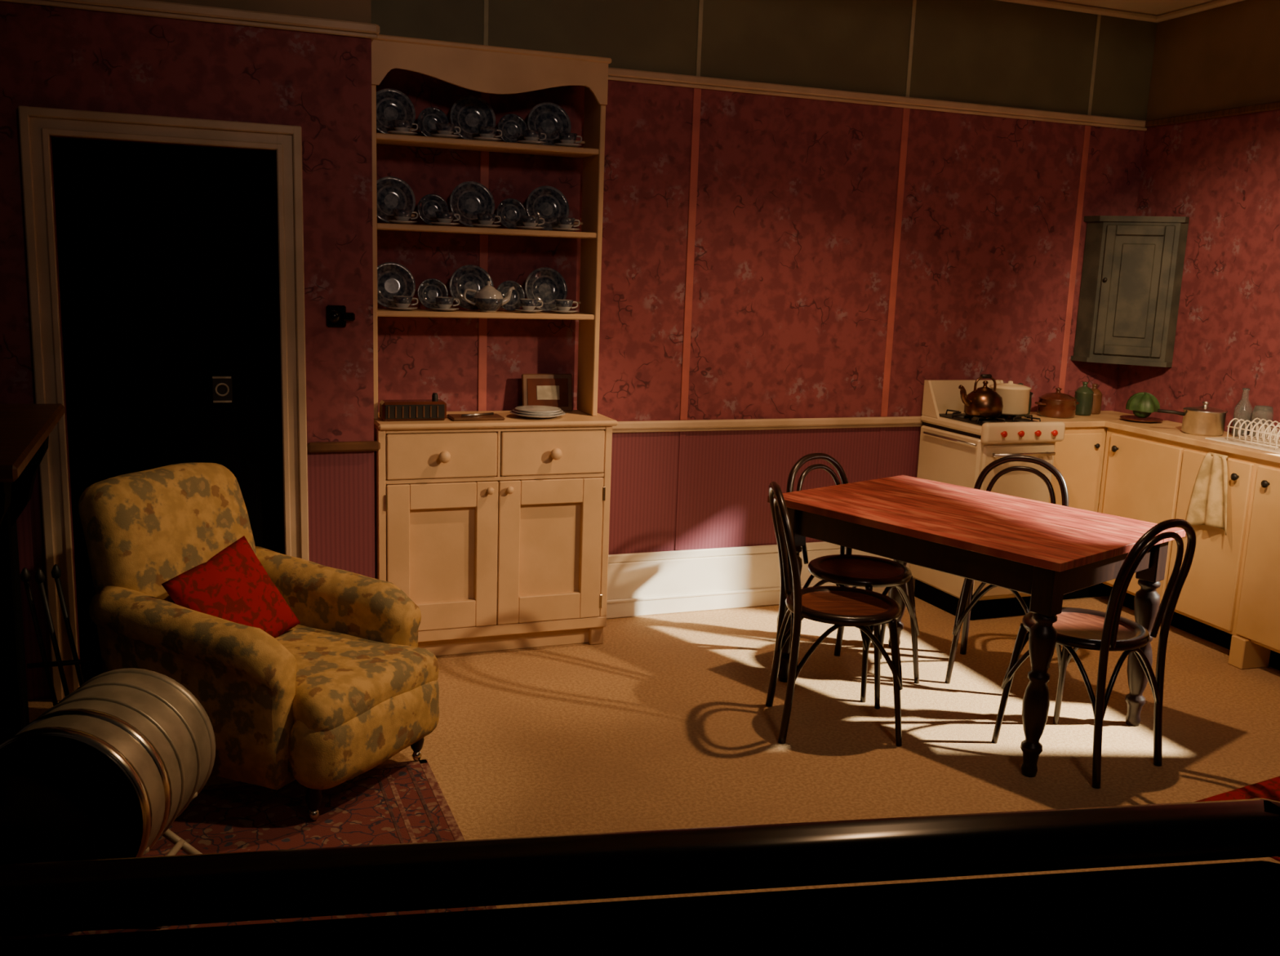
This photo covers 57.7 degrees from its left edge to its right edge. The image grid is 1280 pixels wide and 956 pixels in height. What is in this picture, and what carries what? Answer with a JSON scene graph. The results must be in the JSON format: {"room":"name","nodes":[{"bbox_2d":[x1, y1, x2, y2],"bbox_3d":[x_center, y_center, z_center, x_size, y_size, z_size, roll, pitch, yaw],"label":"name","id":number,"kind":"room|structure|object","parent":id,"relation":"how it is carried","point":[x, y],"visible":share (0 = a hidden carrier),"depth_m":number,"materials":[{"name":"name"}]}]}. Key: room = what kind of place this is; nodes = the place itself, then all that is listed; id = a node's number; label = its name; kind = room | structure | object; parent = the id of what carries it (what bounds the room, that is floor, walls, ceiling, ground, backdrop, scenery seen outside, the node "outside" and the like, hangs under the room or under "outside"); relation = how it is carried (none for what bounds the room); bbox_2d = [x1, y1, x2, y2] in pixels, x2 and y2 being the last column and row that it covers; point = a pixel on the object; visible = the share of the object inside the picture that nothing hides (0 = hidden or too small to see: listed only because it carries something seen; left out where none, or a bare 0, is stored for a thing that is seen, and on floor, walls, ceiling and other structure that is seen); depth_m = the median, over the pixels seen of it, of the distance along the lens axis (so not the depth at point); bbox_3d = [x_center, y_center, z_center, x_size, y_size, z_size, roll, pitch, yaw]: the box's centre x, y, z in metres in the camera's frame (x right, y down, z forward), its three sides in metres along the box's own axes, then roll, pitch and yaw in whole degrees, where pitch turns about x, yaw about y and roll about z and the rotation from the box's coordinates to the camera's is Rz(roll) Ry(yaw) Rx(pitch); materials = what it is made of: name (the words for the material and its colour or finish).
{"room":"kitchen","nodes":[
{"label":"kitchen","id":0,"kind":"room"},
{"bbox_2d":[0,0,372,701],"bbox_3d":[-1.936,-0.691,4.188,1.844,2.900,0.506,-2,11,-21],"label":"wall","id":1,"kind":"structure","parent":0,"point":[55,57],"depth_m":3.93,"materials":[{"name":"paper"}]},
{"bbox_2d":[17,105,309,701],"bbox_3d":[-1.636,-0.222,4.104,0.882,2.030,0.034,-2,11,-21],"label":"door frame","id":2,"kind":"structure","parent":1,"relation":"attached to","point":[37,124],"depth_m":4.01,"materials":[{"name":"beige wood"}]},
{"bbox_2d":[52,137,283,682],"bbox_3d":[-1.662,-0.192,4.174,0.708,1.943,0.057,-2,11,-21],"label":"door","id":3,"kind":"structure","parent":1,"relation":"in","point":[167,253],"depth_m":4.09,"materials":[{"name":"black paint"}]},
{"bbox_2d":[326,305,355,327],"bbox_3d":[-1.091,-0.589,4.239,0.100,0.080,0.044,-2,11,-21],"label":"light switch","id":4,"kind":"object","parent":1,"relation":"attached to","point":[337,316],"visible":1,"depth_m":4.24,"materials":[{"name":"black paint"}]},
{"bbox_2d":[0,0,1146,130],"bbox_3d":[-0.047,-1.652,4.668,5.777,0.047,0.434,-2,11,-21],"label":"rail","id":5,"kind":"object","parent":1,"relation":"attached to","point":[144,7],"visible":0.69,"depth_m":4.92,"materials":[{"name":"brown wood"}]},
{"bbox_2d":[996,0,1157,22],"bbox_3d":[-0.100,-2.191,4.755,5.777,0.030,0.040,-2,11,-21],"label":"crown molding","id":6,"kind":"structure","parent":1,"relation":"attached to","point":[1046,3],"depth_m":5.62,"materials":[{"name":"beige wood"}]},
{"bbox_2d":[0,595,1279,940],"bbox_3d":[1.479,1.186,2.951,7.200,0.100,5.908,-2,11,-21],"label":"floor","id":7,"kind":"structure","parent":0,"point":[666,722],"depth_m":4.08,"materials":[{"name":"beige carpet"}]},
{"bbox_2d":[0,403,64,743],"bbox_3d":[-1.749,0.460,2.803,0.620,1.155,1.020,-2,11,-21],"label":"fireplace mantel","id":8,"kind":"object","parent":7,"relation":"on","point":[25,429],"visible":0.91,"depth_m":3.13,"materials":[{"name":"brown wood"}]},
{"bbox_2d":[20,564,101,706],"bbox_3d":[-1.736,0.581,3.526,0.224,0.655,0.150,-2,11,-21],"label":"fireplace tools","id":9,"kind":"object","parent":7,"relation":"on","point":[39,576],"visible":0.56,"depth_m":3.48,"materials":[{"name":"black metal"}]},
{"bbox_2d":[0,759,497,940],"bbox_3d":[-0.985,1.040,2.962,1.122,0.010,1.250,-2,11,-21],"label":"rug","id":10,"kind":"object","parent":7,"relation":"on","point":[404,802],"visible":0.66,"depth_m":3.31,"materials":[{"name":"red fabric"}]},
{"bbox_2d":[0,667,215,928],"bbox_3d":[-1.325,0.786,2.859,0.416,0.523,0.430,2,10,1],"label":"barrel","id":11,"kind":"object","parent":10,"relation":"on","point":[106,771],"visible":0.88,"depth_m":2.67,"materials":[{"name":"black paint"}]},
{"bbox_2d":[80,462,439,820],"bbox_3d":[-1.172,0.455,3.613,1.027,0.904,0.737,7,12,26],"label":"armchair","id":12,"kind":"object","parent":7,"relation":"on","point":[320,704],"visible":0.84,"depth_m":3.45,"materials":[{"name":"fabric"}]},
{"bbox_2d":[161,535,300,638],"bbox_3d":[-1.249,0.389,3.574,0.191,0.364,0.387,7,12,26],"label":"throw pillow","id":13,"kind":"object","parent":12,"relation":"on","point":[233,584],"visible":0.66,"depth_m":3.55,"materials":[{"name":"red fabric"}]},
{"bbox_2d":[371,34,617,656],"bbox_3d":[-0.588,-0.474,4.673,0.968,2.392,0.397,-2,11,-21],"label":"dresser","id":14,"kind":"object","parent":7,"relation":"on","point":[497,531],"visible":0.88,"depth_m":4.64,"materials":[{"name":"beige paint"}]},
{"bbox_2d":[379,392,446,421],"bbox_3d":[-0.888,-0.280,4.547,0.250,0.105,0.096,-2,11,-21],"label":"radio","id":15,"kind":"object","parent":14,"relation":"on","point":[433,409],"visible":1,"depth_m":4.51,"materials":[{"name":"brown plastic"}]},
{"bbox_2d":[377,262,493,310],"bbox_3d":[-0.824,-0.771,4.675,0.466,0.180,0.055,-2,11,-21],"label":"plates","id":16,"kind":"object","parent":14,"relation":"on","point":[393,278],"depth_m":4.67,"materials":[{"name":"ceramic"}]},
{"bbox_2d":[376,176,568,230],"bbox_3d":[-0.667,-1.099,4.672,0.780,0.178,0.055,-2,11,-21],"label":"plates","id":17,"kind":"object","parent":14,"relation":"on","point":[470,200],"depth_m":4.68,"materials":[{"name":"ceramic"}]},
{"bbox_2d":[376,88,571,146],"bbox_3d":[-0.654,-1.426,4.612,0.780,0.167,0.055,-2,11,-21],"label":"plates","id":18,"kind":"object","parent":14,"relation":"on","point":[468,113],"depth_m":4.62,"materials":[{"name":"ceramic"}]},
{"bbox_2d":[446,412,505,421],"bbox_3d":[-0.657,-0.248,4.647,0.210,0.023,0.130,-2,11,-21],"label":"board","id":19,"kind":"object","parent":14,"relation":"on","point":[489,415],"visible":1,"depth_m":4.61,"materials":[{"name":"brown wood"}]},
{"bbox_2d":[386,120,582,313],"bbox_3d":[-0.609,-1.020,4.606,0.780,0.712,0.118,-2,11,-21],"label":"teacups","id":20,"kind":"object","parent":14,"relation":"on","point":[401,126],"visible":0.96,"depth_m":4.57,"materials":[{"name":"white ceramic"}]},
{"bbox_2d":[462,280,514,312],"bbox_3d":[-0.607,-0.730,4.673,0.185,0.124,0.120,4,11,8],"label":"teapot","id":21,"kind":"object","parent":14,"relation":"on","point":[488,299],"visible":1,"depth_m":4.64,"materials":[{"name":"white ceramic"}]},
{"bbox_2d":[496,266,567,311],"bbox_3d":[-0.454,-0.784,4.818,0.300,0.180,0.055,-2,11,-21],"label":"plates","id":22,"kind":"object","parent":14,"relation":"on","point":[546,285],"depth_m":4.84,"materials":[{"name":"ceramic"}]},
{"bbox_2d":[510,405,565,417],"bbox_3d":[-0.419,-0.270,4.764,0.230,0.032,0.230,-2,11,-21],"label":"plates","id":23,"kind":"object","parent":14,"relation":"on","point":[530,411],"visible":1,"depth_m":4.72,"materials":[{"name":"white ceramic"}]},
{"bbox_2d":[521,373,572,411],"bbox_3d":[-0.394,-0.363,4.942,0.220,0.159,0.039,-2,11,-21],"label":"picture frame","id":24,"kind":"object","parent":14,"relation":"on","point":[537,389],"visible":0.84,"depth_m":4.93,"materials":[{"name":"brown wood"}]},
{"bbox_2d":[0,797,1279,955],"bbox_3d":[0.017,0.890,1.334,2.847,0.967,0.432,2,10,-1],"label":"guard railing","id":25,"kind":"object","parent":7,"relation":"on","point":[1233,908],"visible":1,"depth_m":1.29,"materials":[{"name":"black metal"}]},
{"bbox_2d":[765,481,902,746],"bbox_3d":[0.676,0.454,4.078,0.478,0.875,0.404,2,10,-1],"label":"dining chair","id":26,"kind":"object","parent":7,"relation":"on","point":[840,606],"visible":1,"depth_m":3.99,"materials":[{"name":"brown wood"}]},
{"bbox_2d":[786,452,919,702],"bbox_3d":[0.837,0.365,4.590,0.404,0.875,0.478,-7,14,-41],"label":"dining chair","id":27,"kind":"object","parent":7,"relation":"on","point":[855,571],"visible":0.66,"depth_m":4.57,"materials":[{"name":"brown wood"}]},
{"bbox_2d":[767,475,1185,777],"bbox_3d":[1.201,0.488,4.359,0.859,0.740,1.220,-7,14,-41],"label":"dining table","id":28,"kind":"object","parent":7,"relation":"on","point":[1046,552],"visible":0.74,"depth_m":4.09,"materials":[{"name":"red wood"}]},
{"bbox_2d":[909,379,1065,620],"bbox_3d":[1.658,0.100,5.582,0.463,1.090,0.548,-2,11,-21],"label":"gas stove","id":29,"kind":"object","parent":7,"relation":"on","point":[955,446],"visible":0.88,"depth_m":5.45,"materials":[{"name":"beige metal"}]},
{"bbox_2d":[958,373,1003,417],"bbox_3d":[1.587,-0.389,5.418,0.211,0.193,0.175,4,11,11],"label":"copper kettle","id":30,"kind":"object","parent":29,"relation":"on","point":[982,402],"visible":1,"depth_m":5.36,"materials":[{"name":"metal"}]},
{"bbox_2d":[989,381,1032,415],"bbox_3d":[1.766,-0.388,5.554,0.193,0.154,0.208,7,12,26],"label":"stockpot","id":31,"kind":"object","parent":29,"relation":"on","point":[1015,397],"visible":0.72,"depth_m":5.48,"materials":[{"name":"metal"}]},
{"bbox_2d":[944,454,1068,684],"bbox_3d":[1.486,0.371,4.684,0.404,0.875,0.478,7,11,23],"label":"dining chair","id":32,"kind":"object","parent":7,"relation":"on","point":[967,601],"visible":0.43,"depth_m":4.75,"materials":[{"name":"brown wood"}]},
{"bbox_2d":[1015,410,1134,599],"bbox_3d":[2.193,0.143,5.920,0.765,0.920,0.385,-2,11,-21],"label":"base cabinet","id":33,"kind":"object","parent":7,"relation":"on","point":[1079,457],"visible":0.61,"depth_m":5.69,"materials":[{"name":"beige paint"}]},
{"bbox_2d":[1017,382,1031,416],"bbox_3d":[1.891,-0.395,5.798,0.122,0.160,0.122,-2,11,-21],"label":"crock","id":34,"kind":"object","parent":33,"relation":"on","point":[1030,396],"visible":0.23,"depth_m":5.76,"materials":[{"name":"ceramic"}]},
{"bbox_2d":[1035,387,1079,418],"bbox_3d":[2.078,-0.379,5.787,0.184,0.145,0.214,8,12,29],"label":"casserole","id":35,"kind":"object","parent":33,"relation":"on","point":[1059,405],"visible":1,"depth_m":5.72,"materials":[{"name":"ceramic"}]},
{"bbox_2d":[1074,381,1093,415],"bbox_3d":[2.251,-0.405,5.893,0.092,0.170,0.092,-2,11,-21],"label":"storage jar","id":36,"kind":"object","parent":33,"relation":"on","point":[1083,394],"visible":0.96,"depth_m":5.86,"materials":[{"name":"green ceramic"}]},
{"bbox_2d":[1091,383,1102,414],"bbox_3d":[2.329,-0.408,5.967,0.082,0.155,0.082,-2,11,-21],"label":"storage jar","id":37,"kind":"object","parent":33,"relation":"on","point":[1097,395],"visible":0.71,"depth_m":5.94,"materials":[{"name":"brown ceramic"}]},
{"bbox_2d":[991,518,1195,788],"bbox_3d":[1.518,0.520,3.883,0.404,0.875,0.478,-5,13,-34],"label":"dining chair","id":38,"kind":"object","parent":7,"relation":"on","point":[1103,632],"visible":0.93,"depth_m":3.79,"materials":[{"name":"brown wood"}]},
{"bbox_2d":[1097,420,1279,670],"bbox_3d":[2.669,0.312,5.072,0.404,0.928,1.612,-1,11,-18],"label":"base cabinet","id":39,"kind":"object","parent":7,"relation":"on","point":[1229,597],"depth_m":5.07,"materials":[{"name":"beige paint"}]},
{"bbox_2d":[1120,391,1163,422],"bbox_3d":[2.474,-0.352,5.717,0.200,0.146,0.200,-2,11,-21],"label":"cabbage","id":40,"kind":"object","parent":39,"relation":"on","point":[1142,406],"visible":1,"depth_m":5.68,"materials":[{"name":"green plant"}]},
{"bbox_2d":[1157,401,1227,436],"bbox_3d":[2.540,-0.277,5.314,0.267,0.150,0.210,-2,11,-21],"label":"saucepan","id":41,"kind":"object","parent":39,"relation":"on","point":[1204,420],"visible":1,"depth_m":5.26,"materials":[{"name":"metal"}]},
{"bbox_2d":[1185,452,1228,535],"bbox_3d":[2.467,0.066,5.026,0.050,0.344,0.272,-1,11,-18],"label":"tea towel","id":42,"kind":"object","parent":39,"relation":"hanging from","point":[1208,503],"visible":0.98,"depth_m":5.01,"materials":[{"name":"beige fabric"}]},
{"bbox_2d":[1231,387,1253,436],"bbox_3d":[2.735,-0.297,5.267,0.076,0.220,0.076,-2,11,-21],"label":"glass bottle","id":43,"kind":"object","parent":39,"relation":"on","point":[1243,410],"visible":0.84,"depth_m":5.24,"materials":[{"name":"white"}]},
{"bbox_2d":[1225,417,1279,449],"bbox_3d":[2.694,-0.192,4.975,0.190,0.098,0.280,-1,11,-18],"label":"dish rack","id":44,"kind":"object","parent":39,"relation":"on","point":[1270,433],"visible":1,"depth_m":4.99,"materials":[{"name":"white metal"}]},
{"bbox_2d":[1248,405,1273,439],"bbox_3d":[2.773,-0.245,5.183,0.090,0.150,0.090,-2,11,-21],"label":"glass jug","id":45,"kind":"object","parent":39,"relation":"on","point":[1266,412],"visible":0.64,"depth_m":5.15,"materials":[{"name":"white"}]},
{"bbox_2d":[1195,776,1279,861],"bbox_3d":[2.581,1.061,3.535,1.600,0.010,1.000,-4,12,-29],"label":"rug","id":46,"kind":"object","parent":7,"relation":"on","point":[1269,788],"visible":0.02,"depth_m":3.70,"materials":[{"name":"red fabric"}]},
{"bbox_2d":[371,0,1156,554],"bbox_3d":[0.722,-0.825,5.426,4.053,2.900,0.100,-2,11,-21],"label":"wall","id":47,"kind":"structure","parent":0,"point":[796,200],"depth_m":5.31,"materials":[{"name":"paper"}]},
{"bbox_2d":[307,416,922,452],"bbox_3d":[0.332,-0.201,5.104,3.500,0.050,0.436,-2,11,-21],"label":"rail","id":48,"kind":"object","parent":47,"relation":"attached to","point":[890,421],"depth_m":5.34,"materials":[{"name":"beige wood"}]},
{"bbox_2d":[606,541,915,618],"bbox_3d":[0.348,0.478,5.466,3.256,0.298,0.032,-2,11,-21],"label":"baseboard","id":49,"kind":"structure","parent":47,"relation":"attached to","point":[691,580],"depth_m":5.43,"materials":[{"name":"white wood"}]},
{"bbox_2d":[477,0,1101,550],"bbox_3d":[0.776,-0.963,5.362,3.091,2.602,0.006,-2,11,-21],"label":"trim","id":50,"kind":"structure","parent":47,"relation":"attached to","point":[484,155],"depth_m":5.33,"materials":[{"name":"red wood"}]},
{"bbox_2d":[1053,0,1213,14],"bbox_3d":[0.149,-2.130,4.255,5.877,0.050,1.358,-2,11,-21],"label":"ceiling","id":51,"kind":"structure","parent":0,"point":[1148,6],"depth_m":5.56,"materials":[{"name":"paint"}]},
{"bbox_2d":[1114,0,1279,439],"bbox_3d":[3.108,-0.565,4.475,0.100,2.900,3.750,-1,11,-18],"label":"wall","id":52,"kind":"structure","parent":0,"point":[1222,174],"depth_m":5.46,"materials":[{"name":"paper"}]},
{"bbox_2d":[1071,215,1189,367],"bbox_3d":[2.453,-0.936,5.813,0.326,0.727,0.404,-2,11,-21],"label":"upper cabinet","id":53,"kind":"object","parent":52,"relation":"attached to","point":[1133,266],"visible":1,"depth_m":5.76,"materials":[{"name":"wood"}]},
{"bbox_2d":[1155,0,1244,22],"bbox_3d":[3.114,-1.960,4.123,0.043,0.030,3.600,-1,11,-18],"label":"crown molding","id":54,"kind":"structure","parent":52,"relation":"attached to","point":[1215,3],"depth_m":5.54,"materials":[{"name":"beige wood"}]},
{"bbox_2d":[1145,101,1279,127],"bbox_3d":[3.102,-1.464,4.216,0.031,0.032,3.600,-1,11,-18],"label":"rail","id":55,"kind":"object","parent":52,"relation":"attached to","point":[1271,105],"depth_m":5.44,"materials":[{"name":"beige wood"}]}
]}

